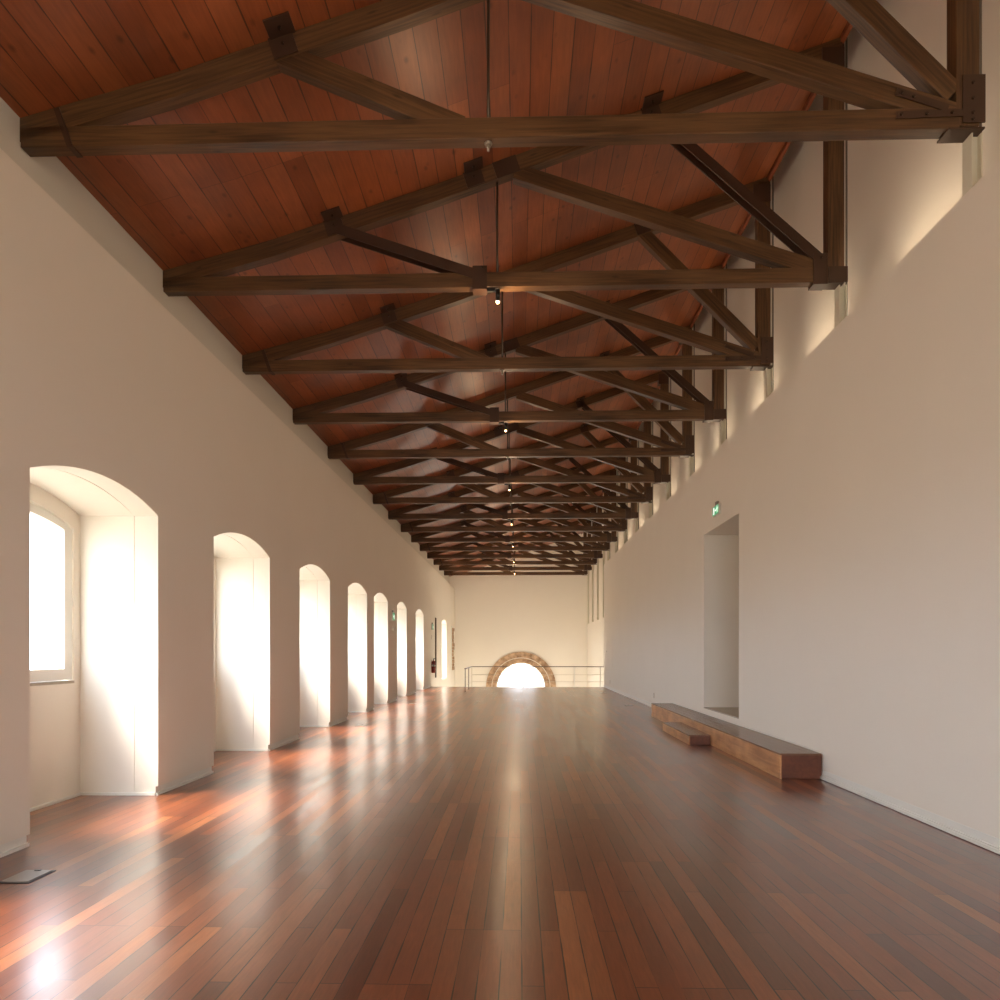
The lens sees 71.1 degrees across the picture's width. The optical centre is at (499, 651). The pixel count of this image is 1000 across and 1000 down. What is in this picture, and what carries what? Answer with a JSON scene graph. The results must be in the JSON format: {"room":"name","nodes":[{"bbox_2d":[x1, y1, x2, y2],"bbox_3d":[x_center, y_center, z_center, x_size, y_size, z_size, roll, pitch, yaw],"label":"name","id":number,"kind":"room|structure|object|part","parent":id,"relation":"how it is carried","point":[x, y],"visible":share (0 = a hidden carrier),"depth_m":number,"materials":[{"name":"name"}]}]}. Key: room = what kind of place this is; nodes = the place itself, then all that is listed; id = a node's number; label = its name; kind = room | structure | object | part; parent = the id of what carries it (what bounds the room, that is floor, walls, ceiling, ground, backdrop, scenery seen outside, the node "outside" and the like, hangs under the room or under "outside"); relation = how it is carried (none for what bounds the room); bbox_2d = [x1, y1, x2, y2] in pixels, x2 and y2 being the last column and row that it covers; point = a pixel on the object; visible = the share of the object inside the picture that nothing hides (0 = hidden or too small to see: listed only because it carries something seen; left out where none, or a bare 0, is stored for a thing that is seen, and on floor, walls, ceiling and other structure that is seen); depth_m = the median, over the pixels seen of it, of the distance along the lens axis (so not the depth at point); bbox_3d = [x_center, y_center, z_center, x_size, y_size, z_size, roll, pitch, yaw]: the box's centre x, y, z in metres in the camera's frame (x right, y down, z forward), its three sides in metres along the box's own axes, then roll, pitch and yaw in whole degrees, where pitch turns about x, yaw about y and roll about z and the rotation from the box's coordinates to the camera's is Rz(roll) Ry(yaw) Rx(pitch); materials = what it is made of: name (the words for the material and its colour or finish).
{"room":"museum","nodes":[
{"label":"museum","id":0,"kind":"room"},
{"bbox_2d":[0,97,454,844],"bbox_3d":[-4.039,0.000,17.869,1.030,9.600,51.500,0,0,2],"label":"wall","id":1,"kind":"structure","parent":0,"point":[234,585],"depth_m":7.81,"materials":[{"name":"beige paint"}]},
{"bbox_2d":[30,503,73,685],"bbox_3d":[-4.786,-0.581,6.796,0.154,1.858,1.826,0,0,2],"label":"window","id":2,"kind":"structure","parent":1,"relation":"in","point":[65,552],"depth_m":7.56,"materials":[{"name":"white paint"}]},
{"bbox_3d":[-4.786,0.334,6.796,0.154,0.028,1.820,0,0,2],"label":"sill","id":3,"kind":"part","parent":2,"relation":"part of","materials":[{"name":"stone"}]},
{"bbox_2d":[0,685,430,857],"bbox_3d":[-4.130,1.552,11.970,0.876,0.096,39.700,0,0,2],"label":"baseboard","id":4,"kind":"structure","parent":1,"relation":"attached to","point":[10,847],"depth_m":8.12,"materials":[{"name":"white paint"}]},
{"bbox_2d":[391,610,394,620],"bbox_3d":[-3.377,-1.135,22.103,0.057,0.330,0.400,0,0,2],"label":"exit sign","id":5,"kind":"object","parent":1,"relation":"attached to","point":[392,612],"visible":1,"depth_m":22.04,"materials":[{"name":"green plastic"}]},
{"bbox_2d":[431,658,435,672],"bbox_3d":[-3.031,0.645,31.967,0.199,0.670,0.249,0,0,2],"label":"fire extinguisher","id":6,"kind":"object","parent":1,"relation":"attached to","point":[433,665],"visible":1,"depth_m":31.92,"materials":[{"name":"red metal"}]},
{"bbox_2d":[435,618,436,677],"bbox_3d":[-3.068,-0.185,33.448,0.035,2.850,0.340,0,0,2],"label":"duct","id":7,"kind":"object","parent":1,"relation":"attached to","point":[435,618],"visible":1,"depth_m":33.59,"materials":[{"name":"white metal"}]},
{"bbox_2d":[451,626,454,669],"bbox_3d":[-2.806,-0.210,41.694,0.100,2.620,1.400,0,0,2],"label":"stone panel","id":8,"kind":"object","parent":1,"relation":"attached to","point":[452,627],"visible":1,"depth_m":41.29,"materials":[{"name":"beige stone"}]},
{"bbox_2d":[0,0,847,576],"bbox_3d":[0.174,-6.576,17.752,8.360,3.908,51.500,0,0,2],"label":"ceiling","id":9,"kind":"structure","parent":0,"point":[180,209],"depth_m":8.04,"materials":[{"name":"brown wood"}]},
{"bbox_2d":[20,0,985,157],"bbox_3d":[-0.061,-5.825,5.976,8.265,2.989,0.345,0,0,2],"label":"roof truss","id":10,"kind":"object","parent":9,"relation":"attached to","point":[949,105],"visible":0.99,"depth_m":6.01,"materials":[{"name":"wood"}]},
{"bbox_3d":[-0.101,-5.090,6.058,0.024,1.441,0.024,0,0,24],"label":"hanger rod","id":11,"kind":"part","parent":10,"relation":"part of","materials":[{"name":"metal"}]},
{"bbox_3d":[3.935,-5.829,5.950,0.195,2.819,0.135,0,0,2],"label":"post","id":12,"kind":"part","parent":10,"relation":"part of","materials":[{"name":"brown wood"}]},
{"bbox_3d":[3.978,-4.640,5.875,0.185,0.400,0.012,0,0,2],"label":"plate","id":13,"kind":"part","parent":10,"relation":"part of","materials":[{"name":"brown paint"}]},
{"bbox_2d":[163,37,847,296],"bbox_3d":[0.005,-5.825,8.426,8.260,2.989,0.345,0,0,2],"label":"roof truss","id":14,"kind":"object","parent":9,"relation":"attached to","point":[806,266],"visible":0.88,"depth_m":8.44,"materials":[{"name":"wood"}]},
{"bbox_2d":[487,288,499,303],"bbox_3d":[-0.076,-4.273,8.415,0.164,0.184,0.068,0,0,2],"label":"spotlight","id":15,"kind":"object","parent":14,"relation":"attached to","point":[489,290],"visible":1,"depth_m":8.40,"materials":[{"name":"black plastic"}]},
{"bbox_3d":[-0.033,-5.090,8.507,0.024,1.441,0.024,0,0,-21],"label":"hanger rod","id":16,"kind":"part","parent":14,"relation":"part of","materials":[{"name":"metal"}]},
{"bbox_3d":[0.075,-5.844,8.437,0.345,0.285,0.008,0,0,2],"label":"splice plate","id":17,"kind":"part","parent":14,"relation":"part of","materials":[{"name":"brown paint"}]},
{"bbox_3d":[4.003,-5.829,8.399,0.195,2.819,0.135,0,0,2],"label":"post","id":18,"kind":"part","parent":14,"relation":"part of","materials":[{"name":"brown wood"}]},
{"bbox_3d":[4.023,-4.482,8.403,0.225,0.195,0.167,0,0,2],"label":"plate","id":19,"kind":"part","parent":14,"relation":"part of","materials":[{"name":"brown paint"}]},
{"bbox_2d":[242,177,773,374],"bbox_3d":[0.075,-5.825,10.875,8.265,2.989,0.345,0,0,2],"label":"roof truss","id":20,"kind":"object","parent":9,"relation":"attached to","point":[756,353],"visible":0.86,"depth_m":10.88,"materials":[{"name":"brown paint"}]},
{"bbox_3d":[0.035,-5.090,10.956,0.024,1.441,0.024,0,0,-21],"label":"hanger rod","id":21,"kind":"part","parent":20,"relation":"part of","materials":[{"name":"metal"}]},
{"bbox_3d":[4.071,-5.829,10.848,0.195,2.819,0.135,0,0,2],"label":"post","id":22,"kind":"part","parent":20,"relation":"part of","materials":[{"name":"brown wood"}]},
{"bbox_3d":[4.114,-4.640,10.774,0.185,0.400,0.012,0,0,2],"label":"plate","id":23,"kind":"part","parent":20,"relation":"part of","materials":[{"name":"brown paint"}]},
{"bbox_2d":[293,265,725,424],"bbox_3d":[0.141,-5.825,13.324,8.260,2.989,0.345,0,0,2],"label":"roof truss","id":24,"kind":"object","parent":9,"relation":"attached to","point":[702,409],"visible":0.82,"depth_m":13.33,"materials":[{"name":"brown paint"}]},
{"bbox_2d":[499,422,506,431],"bbox_3d":[0.061,-4.273,13.313,0.164,0.184,0.068,0,0,2],"label":"spotlight","id":25,"kind":"object","parent":24,"relation":"attached to","point":[505,424],"visible":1,"depth_m":13.29,"materials":[{"name":"black plastic"}]},
{"bbox_3d":[0.103,-5.090,13.405,0.024,1.441,0.024,0,0,24],"label":"hanger rod","id":26,"kind":"part","parent":24,"relation":"part of","materials":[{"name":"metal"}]},
{"bbox_3d":[0.211,-5.844,13.335,0.345,0.285,0.008,0,0,2],"label":"splice plate","id":27,"kind":"part","parent":24,"relation":"part of","materials":[{"name":"brown paint"}]},
{"bbox_3d":[4.139,-5.829,13.297,0.195,2.819,0.135,0,0,2],"label":"post","id":28,"kind":"part","parent":24,"relation":"part of","materials":[{"name":"brown wood"}]},
{"bbox_3d":[4.160,-4.482,13.301,0.225,0.195,0.167,0,0,2],"label":"plate","id":29,"kind":"part","parent":24,"relation":"part of","materials":[{"name":"brown paint"}]},
{"bbox_2d":[328,325,693,459],"bbox_3d":[0.212,-5.825,15.773,8.265,2.989,0.345,0,0,2],"label":"roof truss","id":30,"kind":"object","parent":9,"relation":"attached to","point":[347,450],"visible":0.75,"depth_m":15.78,"materials":[{"name":"brown paint"}]},
{"bbox_3d":[0.172,-5.090,15.854,0.024,1.441,0.024,0,0,24],"label":"hanger rod","id":31,"kind":"part","parent":30,"relation":"part of","materials":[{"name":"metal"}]},
{"bbox_3d":[4.208,-5.829,15.746,0.195,2.819,0.135,0,0,2],"label":"post","id":32,"kind":"part","parent":30,"relation":"part of","materials":[{"name":"brown wood"}]},
{"bbox_3d":[4.250,-4.640,15.672,0.185,0.400,0.012,0,0,2],"label":"plate","id":33,"kind":"part","parent":30,"relation":"part of","materials":[{"name":"brown paint"}]},
{"bbox_2d":[353,371,669,484],"bbox_3d":[0.278,-5.825,18.222,8.260,2.989,0.345,0,0,2],"label":"roof truss","id":34,"kind":"object","parent":9,"relation":"attached to","point":[654,475],"visible":0.81,"depth_m":18.23,"materials":[{"name":"brown paint"}]},
{"bbox_3d":[0.240,-5.090,18.303,0.024,1.441,0.024,0,0,-21],"label":"hanger rod","id":35,"kind":"part","parent":34,"relation":"part of","materials":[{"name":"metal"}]},
{"bbox_3d":[0.348,-5.844,18.233,0.345,0.285,0.008,0,0,2],"label":"splice plate","id":36,"kind":"part","parent":34,"relation":"part of","materials":[{"name":"brown paint"}]},
{"bbox_3d":[4.276,-5.829,18.195,0.195,2.819,0.135,0,0,2],"label":"post","id":37,"kind":"part","parent":34,"relation":"part of","materials":[{"name":"brown wood"}]},
{"bbox_3d":[4.296,-4.482,18.199,0.225,0.195,0.167,0,0,2],"label":"plate","id":38,"kind":"part","parent":34,"relation":"part of","materials":[{"name":"brown paint"}]},
{"bbox_2d":[373,406,651,505],"bbox_3d":[0.348,-5.825,20.671,8.265,2.989,0.345,0,0,2],"label":"roof truss","id":39,"kind":"object","parent":9,"relation":"attached to","point":[389,497],"visible":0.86,"depth_m":20.67,"materials":[{"name":"brown paint"}]},
{"bbox_3d":[4.344,-5.829,20.645,0.195,2.819,0.135,0,0,2],"label":"post","id":40,"kind":"part","parent":39,"relation":"part of","materials":[{"name":"brown wood"}]},
{"bbox_3d":[4.387,-4.640,20.570,0.185,0.400,0.012,0,0,2],"label":"plate","id":41,"kind":"part","parent":39,"relation":"part of","materials":[{"name":"brown paint"}]},
{"bbox_2d":[388,435,637,519],"bbox_3d":[0.414,-5.825,23.120,8.260,2.989,0.345,0,0,2],"label":"roof truss","id":42,"kind":"object","parent":9,"relation":"attached to","point":[626,512],"visible":0.73,"depth_m":23.13,"materials":[{"name":"brown paint"}]},
{"bbox_3d":[0.484,-5.844,23.131,0.345,0.285,0.008,0,0,2],"label":"splice plate","id":43,"kind":"part","parent":42,"relation":"part of","materials":[{"name":"brown paint"}]},
{"bbox_3d":[4.412,-5.829,23.094,0.195,2.819,0.135,0,0,2],"label":"post","id":44,"kind":"part","parent":42,"relation":"part of","materials":[{"name":"brown wood"}]},
{"bbox_3d":[4.432,-4.482,23.097,0.225,0.195,0.167,0,0,2],"label":"plate","id":45,"kind":"part","parent":42,"relation":"part of","materials":[{"name":"brown paint"}]},
{"bbox_2d":[411,468,616,542],"bbox_3d":[0.550,-5.825,28.018,8.260,2.989,0.345,0,0,2],"label":"roof truss","id":46,"kind":"object","parent":9,"relation":"attached to","point":[607,537],"visible":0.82,"depth_m":28.02,"materials":[{"name":"brown paint"}]},
{"bbox_3d":[0.621,-5.844,28.030,0.345,0.285,0.008,0,0,2],"label":"splice plate","id":47,"kind":"part","parent":46,"relation":"part of","materials":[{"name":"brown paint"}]},
{"bbox_3d":[4.549,-5.829,27.992,0.195,2.819,0.135,0,0,2],"label":"post","id":48,"kind":"part","parent":46,"relation":"part of","materials":[{"name":"brown wood"}]},
{"bbox_2d":[401,457,626,532],"bbox_3d":[0.485,-5.825,25.569,8.265,2.989,0.345,0,0,2],"label":"roof truss","id":49,"kind":"object","parent":9,"relation":"attached to","point":[411,526],"visible":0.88,"depth_m":25.58,"materials":[{"name":"brown paint"}]},
{"bbox_3d":[4.481,-5.829,25.543,0.195,2.819,0.135,0,0,2],"label":"post","id":50,"kind":"part","parent":49,"relation":"part of","materials":[{"name":"brown wood"}]},
{"bbox_3d":[4.523,-4.640,25.468,0.185,0.400,0.012,0,0,2],"label":"plate","id":51,"kind":"part","parent":49,"relation":"part of","materials":[{"name":"brown paint"}]},
{"bbox_2d":[427,503,602,558],"bbox_3d":[0.687,-5.825,32.916,8.260,2.989,0.345,0,0,2],"label":"roof truss","id":52,"kind":"object","parent":9,"relation":"attached to","point":[434,554],"visible":0.6,"depth_m":32.92,"materials":[{"name":"brown paint"}]},
{"bbox_3d":[4.685,-5.829,32.890,0.195,2.819,0.135,0,0,2],"label":"post","id":53,"kind":"part","parent":52,"relation":"part of","materials":[{"name":"brown wood"}]},
{"bbox_2d":[433,507,596,564],"bbox_3d":[0.758,-5.825,35.365,8.265,2.989,0.345,0,0,2],"label":"roof truss","id":54,"kind":"object","parent":9,"relation":"attached to","point":[503,561],"visible":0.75,"depth_m":35.38,"materials":[{"name":"brown paint"}]},
{"bbox_2d":[597,558,598,619],"bbox_3d":[4.950,-4.500,35.378,0.105,5.800,0.155,0,0,2],"label":"steel column","id":55,"kind":"structure","parent":54,"relation":"attached to","point":[597,558],"depth_m":35.35,"materials":[{"name":"beige paint"}]},
{"bbox_2d":[420,486,609,551],"bbox_3d":[0.621,-5.825,30.467,8.265,2.989,0.345,0,0,2],"label":"roof truss","id":56,"kind":"object","parent":9,"relation":"attached to","point":[595,546],"visible":0.7,"depth_m":30.48,"materials":[{"name":"brown paint"}]},
{"bbox_3d":[4.660,-4.640,30.366,0.185,0.400,0.012,0,0,2],"label":"plate","id":57,"kind":"part","parent":56,"relation":"part of","materials":[{"name":"brown paint"}]},
{"bbox_2d":[439,519,591,570],"bbox_3d":[0.823,-5.825,37.814,8.260,2.989,0.345,0,0,2],"label":"roof truss","id":58,"kind":"object","parent":9,"relation":"attached to","point":[586,567],"visible":0.64,"depth_m":37.82,"materials":[{"name":"brown paint"}]},
{"bbox_3d":[4.822,-5.829,37.788,0.195,2.819,0.135,0,0,2],"label":"post","id":59,"kind":"part","parent":58,"relation":"part of","materials":[{"name":"brown wood"}]},
{"bbox_2d":[444,525,587,575],"bbox_3d":[0.894,-5.825,40.263,8.265,2.989,0.345,0,0,2],"label":"roof truss","id":60,"kind":"object","parent":9,"relation":"attached to","point":[504,572],"visible":0.57,"depth_m":40.27,"materials":[{"name":"brown paint"}]},
{"bbox_3d":[4.890,-5.829,40.237,0.195,2.819,0.135,0,0,2],"label":"post","id":61,"kind":"part","parent":60,"relation":"part of","materials":[{"name":"brown wood"}]},
{"bbox_2d":[587,570,588,623],"bbox_3d":[5.086,-4.500,40.276,0.105,5.800,0.155,0,0,2],"label":"steel column","id":62,"kind":"structure","parent":60,"relation":"attached to","point":[588,570],"depth_m":40.27,"materials":[{"name":"beige paint"}]},
{"bbox_2d":[0,687,999,999],"bbox_3d":[-0.210,1.750,11.860,8.720,0.300,39.700,0,0,2],"label":"floor","id":63,"kind":"structure","parent":0,"point":[477,843],"depth_m":4.91,"materials":[{"name":"brown wood"}]},
{"bbox_2d":[0,869,55,883],"bbox_3d":[-3.353,1.591,4.965,0.224,0.016,0.284,0,0,2],"label":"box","id":64,"kind":"object","parent":63,"relation":"on","point":[26,876],"visible":1,"depth_m":4.94,"materials":[{"name":"grey plastic"}]},
{"bbox_2d":[464,666,603,691],"bbox_3d":[1.625,1.133,29.586,6.000,0.935,3.960,0,0,2],"label":"guardrail","id":65,"kind":"object","parent":63,"relation":"on","point":[470,666],"visible":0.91,"depth_m":31.48,"materials":[{"name":"metal"}]},
{"bbox_3d":[1.687,0.682,31.515,5.978,0.035,0.060,0,0,2],"label":"handrail","id":66,"kind":"part","parent":65,"relation":"part of","materials":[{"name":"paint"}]},
{"bbox_2d":[663,722,709,744],"bbox_3d":[3.446,1.515,13.079,0.362,0.170,2.200,0,0,2],"label":"step","id":67,"kind":"structure","parent":63,"relation":"on","point":[681,731],"depth_m":12.51,"materials":[{"name":"brown wood"}]},
{"bbox_3d":[3.276,1.526,13.084,0.020,0.148,2.200,0,0,2],"label":"panel","id":68,"kind":"part","parent":67,"relation":"part of","materials":[{"name":"brown wood"}]},
{"bbox_3d":[3.427,1.524,11.989,0.341,0.144,0.020,0,0,2],"label":"panel","id":69,"kind":"part","parent":67,"relation":"part of","materials":[{"name":"brown wood"}]},
{"bbox_2d":[651,703,821,778],"bbox_3d":[3.893,1.440,13.067,0.515,0.320,8.580,0,0,2],"label":"bench","id":70,"kind":"object","parent":63,"relation":"on","point":[781,759],"visible":0.98,"depth_m":10.13,"materials":[{"name":"brown wood"}]},
{"bbox_3d":[3.784,1.449,8.788,0.494,0.294,0.020,0,0,2],"label":"panel","id":71,"kind":"part","parent":70,"relation":"part of","materials":[{"name":"brown wood"}]},
{"bbox_2d":[449,533,586,686],"bbox_3d":[1.138,-1.473,43.735,8.560,12.547,0.500,0,0,2],"label":"wall","id":72,"kind":"structure","parent":0,"point":[497,616],"depth_m":43.48,"materials":[{"name":"beige paint"}]},
{"bbox_2d":[486,652,555,686],"bbox_3d":[1.300,2.415,43.431,4.340,4.770,0.100,0,0,2],"label":"trim","id":73,"kind":"structure","parent":72,"relation":"attached to","point":[537,659],"depth_m":43.38,"materials":[{"name":"stone"}]},
{"bbox_2d":[497,663,544,686],"bbox_3d":[1.311,2.750,43.831,3.000,4.100,0.060,0,0,2],"label":"window","id":74,"kind":"structure","parent":72,"relation":"in","point":[515,663],"depth_m":43.79,"materials":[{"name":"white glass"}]},
{"bbox_2d":[587,0,999,838],"bbox_3d":[5.043,-1.900,17.616,1.500,13.400,51.500,0,0,2],"label":"wall","id":75,"kind":"structure","parent":0,"point":[842,594],"depth_m":7.97,"materials":[{"name":"beige paint"}]},
{"bbox_2d":[592,565,593,621],"bbox_3d":[5.018,-4.500,37.827,0.105,5.800,0.155,0,0,2],"label":"steel column","id":76,"kind":"structure","parent":75,"relation":"attached to","point":[592,565],"depth_m":37.80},
{"bbox_2d":[603,494,604,616],"bbox_3d":[4.881,-4.500,32.929,0.105,5.800,0.155,0,0,2],"label":"steel column","id":77,"kind":"structure","parent":75,"relation":"attached to","point":[603,494],"depth_m":32.91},
{"bbox_2d":[607,503,609,560],"bbox_3d":[4.723,-5.650,30.483,0.105,3.500,0.155,0,0,2],"label":"steel column","id":78,"kind":"structure","parent":75,"relation":"on","point":[608,552],"depth_m":30.41,"materials":[{"name":"beige paint"}]},
{"bbox_2d":[606,636,611,665],"bbox_3d":[4.617,-0.013,29.683,0.016,1.225,1.900,0,0,2],"label":"access panel","id":79,"kind":"object","parent":75,"relation":"attached to","point":[608,639],"visible":1,"depth_m":29.51,"materials":[{"name":"beige paint"}]},
{"bbox_2d":[615,470,616,552],"bbox_3d":[4.655,-5.650,28.034,0.105,3.500,0.155,0,0,2],"label":"steel column","id":80,"kind":"structure","parent":75,"relation":"on","point":[616,470],"depth_m":28.01,"materials":[{"name":"beige paint"}]},
{"bbox_2d":[624,457,626,543],"bbox_3d":[4.587,-5.650,25.585,0.105,3.500,0.155,0,0,2],"label":"steel column","id":81,"kind":"structure","parent":75,"relation":"on","point":[625,531],"depth_m":25.56,"materials":[{"name":"beige metal"}]},
{"bbox_2d":[627,457,627,540],"bbox_3d":[4.649,-5.750,25.570,0.024,3.700,0.024,0,0,2],"label":"conduit","id":82,"kind":"object","parent":75,"relation":"attached to","point":[627,457],"visible":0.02,"depth_m":25.56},
{"bbox_2d":[635,440,637,531],"bbox_3d":[4.519,-5.650,23.136,0.105,3.500,0.155,0,0,2],"label":"steel column","id":83,"kind":"structure","parent":75,"relation":"on","point":[636,520],"depth_m":23.11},
{"bbox_2d":[638,428,638,528],"bbox_3d":[4.581,-5.750,23.121,0.024,3.700,0.024,0,0,2],"label":"conduit","id":84,"kind":"object","parent":75,"relation":"attached to","point":[638,428],"visible":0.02,"depth_m":23.11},
{"bbox_2d":[649,421,651,517],"bbox_3d":[4.450,-5.650,20.687,0.105,3.500,0.155,0,0,2],"label":"steel column","id":85,"kind":"structure","parent":75,"relation":"on","point":[650,504],"depth_m":20.66,"materials":[{"name":"beige metal"}]},
{"bbox_2d":[652,402,652,514],"bbox_3d":[4.512,-5.750,20.672,0.024,3.700,0.024,0,0,2],"label":"conduit","id":86,"kind":"object","parent":75,"relation":"attached to","point":[652,402],"visible":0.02,"depth_m":20.67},
{"bbox_2d":[666,378,669,500],"bbox_3d":[4.382,-5.650,18.238,0.105,3.500,0.155,0,0,2],"label":"steel column","id":87,"kind":"structure","parent":75,"relation":"on","point":[668,483],"depth_m":18.21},
{"bbox_2d":[670,379,670,496],"bbox_3d":[4.444,-5.750,18.223,0.024,3.700,0.024,0,0,2],"label":"conduit","id":88,"kind":"object","parent":75,"relation":"attached to","point":[670,379],"visible":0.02,"depth_m":18.22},
{"bbox_2d":[688,327,693,477],"bbox_3d":[4.314,-5.650,15.789,0.105,3.500,0.155,0,0,2],"label":"steel column","id":89,"kind":"structure","parent":75,"relation":"on","point":[690,459],"depth_m":15.76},
{"bbox_2d":[694,324,694,471],"bbox_3d":[4.376,-5.750,15.774,0.024,3.700,0.024,0,0,2],"label":"conduit","id":90,"kind":"object","parent":75,"relation":"attached to","point":[694,324],"visible":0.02,"depth_m":15.77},
{"bbox_2d":[581,22,852,533],"bbox_3d":[4.338,-7.298,17.636,0.050,0.085,51.500,0,0,2],"label":"trim","id":91,"kind":"structure","parent":75,"relation":"attached to","point":[849,26],"depth_m":10.54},
{"bbox_2d":[713,501,720,516],"bbox_3d":[4.146,-2.735,13.390,0.057,0.260,0.420,0,0,2],"label":"exit sign","id":92,"kind":"object","parent":75,"relation":"attached to","point":[717,508],"visible":1,"depth_m":13.32,"materials":[{"name":"green plastic"}]},
{"bbox_3d":[4.122,-2.700,13.390,0.004,0.166,0.396,0,0,2],"label":"panel","id":93,"kind":"part","parent":92,"relation":"part of","materials":[{"name":"green plastic"}]},
{"bbox_2d":[704,707,738,718],"bbox_3d":[4.919,1.158,13.258,1.504,0.020,2.294,0,0,2],"label":"sill","id":94,"kind":"structure","parent":75,"relation":"attached to","point":[730,711],"depth_m":13.62,"materials":[{"name":"stone"}]},
{"bbox_2d":[719,267,725,445],"bbox_3d":[4.246,-5.650,13.339,0.105,3.500,0.155,0,0,2],"label":"steel column","id":95,"kind":"structure","parent":75,"relation":"on","point":[722,424],"depth_m":13.31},
{"bbox_2d":[726,264,726,438],"bbox_3d":[4.308,-5.750,13.325,0.024,3.700,0.024,0,0,2],"label":"conduit","id":96,"kind":"object","parent":75,"relation":"attached to","point":[726,264],"visible":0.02,"depth_m":13.31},
{"bbox_2d":[764,181,772,399],"bbox_3d":[4.177,-5.650,10.890,0.105,3.500,0.155,0,0,2],"label":"steel column","id":97,"kind":"structure","parent":75,"relation":"on","point":[768,373],"depth_m":10.86,"materials":[{"name":"beige metal"}]},
{"bbox_2d":[772,176,773,390],"bbox_3d":[4.239,-5.750,10.876,0.024,3.700,0.024,0,0,2],"label":"conduit","id":98,"kind":"object","parent":75,"relation":"attached to","point":[773,176],"visible":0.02,"depth_m":10.87,"materials":[{"name":"grey metal"}]},
{"bbox_2d":[603,685,999,854],"bbox_3d":[4.112,1.540,11.740,0.034,0.109,39.700,0,0,2],"label":"baseboard","id":99,"kind":"structure","parent":75,"relation":"attached to","point":[991,843],"depth_m":6.71,"materials":[{"name":"white paint"}]},
{"bbox_2d":[835,284,846,326],"bbox_3d":[4.109,-5.650,8.441,0.105,3.500,0.155,0,0,2],"label":"steel column","id":100,"kind":"structure","parent":75,"relation":"on","point":[840,292],"depth_m":8.41,"materials":[{"name":"beige metal"}]},
{"bbox_2d":[845,37,847,314],"bbox_3d":[4.171,-5.750,8.427,0.024,3.700,0.024,0,0,2],"label":"conduit","id":101,"kind":"object","parent":75,"relation":"attached to","point":[846,41],"visible":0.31,"depth_m":8.42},
{"bbox_2d":[962,132,982,196],"bbox_3d":[4.041,-5.650,5.992,0.105,3.500,0.155,0,0,2],"label":"steel column","id":102,"kind":"structure","parent":75,"relation":"on","point":[972,147],"depth_m":5.96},
{"bbox_2d":[979,0,981,126],"bbox_3d":[4.103,-5.750,5.978,0.024,3.700,0.024,0,0,2],"label":"conduit","id":103,"kind":"object","parent":75,"relation":"attached to","point":[980,1],"visible":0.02,"depth_m":5.97,"materials":[{"name":"grey metal"}]}
]}

